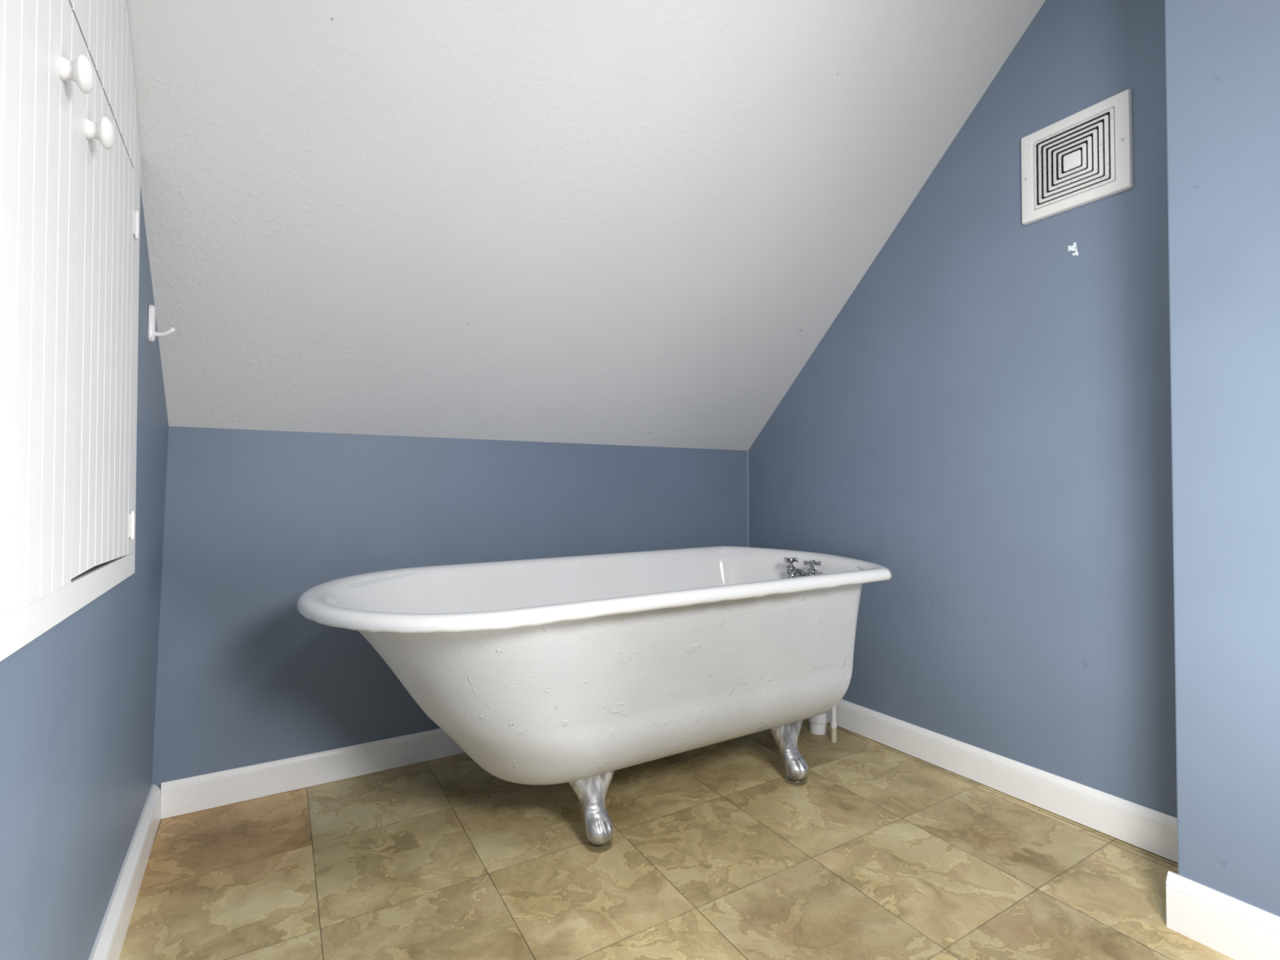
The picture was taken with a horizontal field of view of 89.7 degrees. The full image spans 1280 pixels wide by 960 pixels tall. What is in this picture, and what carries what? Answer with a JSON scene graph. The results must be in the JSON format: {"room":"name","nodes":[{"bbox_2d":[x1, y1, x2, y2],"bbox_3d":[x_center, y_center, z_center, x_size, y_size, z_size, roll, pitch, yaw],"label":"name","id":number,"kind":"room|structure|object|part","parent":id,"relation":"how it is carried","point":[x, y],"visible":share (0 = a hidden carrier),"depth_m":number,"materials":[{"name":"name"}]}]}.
{"room":"bathroom","nodes":[
{"label":"bathroom","id":0,"kind":"room"},
{"bbox_2d":[0,187,168,959],"bbox_3d":[-0.285,-0.399,0.086,0.026,2.400,3.526,1,-1,-31],"label":"wall","id":1,"kind":"structure","parent":0,"point":[77,700],"depth_m":0.92,"materials":[{"name":"blue paint"}]},
{"bbox_2d":[0,0,140,661],"bbox_3d":[-0.668,-0.512,0.781,0.038,1.348,0.951,1,-1,-31],"label":"upper cabinet","id":2,"kind":"object","parent":1,"relation":"attached to","point":[70,148],"visible":1,"depth_m":0.72,"materials":[{"name":"white paint"}]},
{"bbox_3d":[-0.575,-0.213,0.599,0.004,0.665,0.395,1,-1,-31],"label":"door","id":3,"kind":"part","parent":2,"relation":"part of","materials":[{"name":"white paint"}]},
{"bbox_3d":[-0.621,-0.450,0.711,0.028,0.039,0.039,1,-1,-31],"label":"knob","id":4,"kind":"part","parent":2,"relation":"part of","materials":[{"name":"white ceramic"}]},
{"bbox_3d":[-0.682,-0.230,0.767,0.003,0.711,0.793,1,-1,-31],"label":"panel","id":5,"kind":"part","parent":2,"relation":"part of","materials":[{"name":"white wood"}]},
{"bbox_3d":[-0.684,-0.441,0.815,0.028,0.039,0.039,1,-1,-31],"label":"knob","id":6,"kind":"part","parent":2,"relation":"part of","materials":[{"name":"white ceramic"}]},
{"bbox_3d":[-0.676,-0.865,0.782,0.004,0.641,0.793,1,-1,-31],"label":"panel","id":7,"kind":"part","parent":2,"relation":"part of","materials":[{"name":"white paint"}]},
{"bbox_3d":[-0.778,-0.208,0.940,0.004,0.664,0.395,1,-1,-31],"label":"door","id":8,"kind":"part","parent":2,"relation":"part of","materials":[{"name":"white paint"}]},
{"bbox_2d":[88,784,160,959],"bbox_3d":[-0.290,0.759,0.071,0.020,0.085,3.502,1,-1,-31],"label":"baseboard","id":9,"kind":"structure","parent":1,"relation":"attached to","point":[108,943],"depth_m":1.21,"materials":[{"name":"white wood"}]},
{"bbox_2d":[148,304,175,342],"bbox_3d":[-0.982,-0.320,1.324,0.044,0.075,0.025,1,-1,-31],"label":"robe hook","id":10,"kind":"object","parent":1,"relation":"attached to","point":[153,333],"visible":1,"depth_m":1.31,"materials":[{"name":"plastic"}]},
{"bbox_3d":[-0.997,-0.320,1.316,0.010,0.075,0.025,1,-1,-31],"label":"plate","id":11,"kind":"part","parent":10,"relation":"part of","materials":[{"name":"plastic"}]},
{"bbox_2d":[151,426,748,788],"bbox_3d":[-0.378,0.355,2.099,1.938,0.968,0.001,1,-1,-32],"label":"wall","id":12,"kind":"structure","parent":0,"point":[255,521],"depth_m":1.79,"materials":[{"name":"blue paint"}]},
{"bbox_2d":[160,728,465,818],"bbox_3d":[-0.371,0.796,2.088,1.905,0.085,0.010,1,-1,-32],"label":"baseboard","id":13,"kind":"structure","parent":12,"relation":"attached to","point":[218,788],"depth_m":1.74,"materials":[{"name":"white wood"}]},
{"bbox_2d":[126,0,1045,450],"bbox_3d":[0.527,-0.871,0.608,1.928,1.436,3.580,1,-1,-31],"label":"ceiling","id":14,"kind":"structure","parent":0,"point":[604,222],"depth_m":1.55,"materials":[{"name":"white paint"}]},
{"bbox_2d":[118,718,1235,959],"bbox_3d":[0.530,0.836,0.579,2.019,0.050,3.680,1,-1,-31],"label":"floor","id":15,"kind":"structure","parent":0,"point":[882,852],"depth_m":1.35,"materials":[{"name":"tile"}]},
{"bbox_2d":[296,546,891,844],"bbox_3d":[-0.058,0.530,1.719,1.522,0.603,0.775,1,-1,-31],"label":"bathtub","id":16,"kind":"object","parent":15,"relation":"on","point":[578,671],"visible":1,"depth_m":1.47,"materials":[{"name":"white ceramic"}]},
{"bbox_2d":[296,546,891,633],"bbox_3d":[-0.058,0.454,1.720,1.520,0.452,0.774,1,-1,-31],"label":"bathtub rim","id":17,"kind":"object","parent":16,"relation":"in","point":[712,589],"depth_m":1.68,"materials":[{"name":"white ceramic"}]},
{"bbox_2d":[783,557,822,577],"bbox_3d":[0.502,0.294,2.019,0.112,0.090,0.142,1,-1,-31],"label":"faucet","id":18,"kind":"object","parent":16,"relation":"on","point":[797,566],"depth_m":2.03,"materials":[{"name":"silver metal"}]},
{"bbox_2d":[808,711,827,734],"bbox_3d":[0.580,0.586,2.126,0.065,0.506,0.124,-1,-1,28],"label":"drain pipe","id":19,"kind":"object","parent":15,"relation":"on","point":[817,724],"visible":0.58,"depth_m":2.12,"materials":[{"name":"white plastic"}]},
{"bbox_2d":[830,705,836,742],"bbox_3d":[0.615,0.565,2.044,0.026,0.546,0.066,0,-1,22],"label":"supply pipe","id":20,"kind":"object","parent":15,"relation":"on","point":[833,723],"visible":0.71,"depth_m":2.06,"materials":[{"name":"white plastic"}]},
{"bbox_2d":[747,0,1177,817],"bbox_3d":[1.356,-0.380,1.092,0.001,2.400,3.580,1,-1,-31],"label":"wall","id":21,"kind":"structure","parent":0,"point":[984,421],"depth_m":1.70,"materials":[{"name":"blue paint"}]},
{"bbox_2d":[826,698,1177,862],"bbox_3d":[0.821,0.788,1.958,0.012,0.091,1.501,1,-1,-31],"label":"baseboard","id":22,"kind":"structure","parent":21,"relation":"attached to","point":[1153,831],"depth_m":1.66,"materials":[{"name":"white wood"}]},
{"bbox_2d":[1021,88,1133,225],"bbox_3d":[1.062,-0.782,1.580,0.013,0.229,0.246,1,-1,-31],"label":"air vent","id":23,"kind":"object","parent":21,"relation":"in","point":[1085,157],"visible":1,"depth_m":1.57,"materials":[{"name":"white plastic"}]},
{"bbox_3d":[1.059,-0.782,1.578,0.004,0.039,0.039,1,-1,-31],"label":"plate","id":24,"kind":"part","parent":23,"relation":"part of","materials":[{"name":"white plastic"}]},
{"bbox_2d":[1164,0,1279,916],"bbox_3d":[1.626,-0.363,0.382,0.258,2.340,2.064,1,-1,-31],"label":"wall","id":25,"kind":"structure","parent":0,"point":[1223,56],"depth_m":1.13,"materials":[{"name":"blue paint"}]},
{"bbox_2d":[1165,871,1279,959],"bbox_3d":[1.502,0.757,0.301,0.014,0.098,2.066,1,-1,-31],"label":"baseboard","id":26,"kind":"structure","parent":25,"relation":"attached to","point":[1237,929],"depth_m":1.12,"materials":[{"name":"white wood"}]}
]}

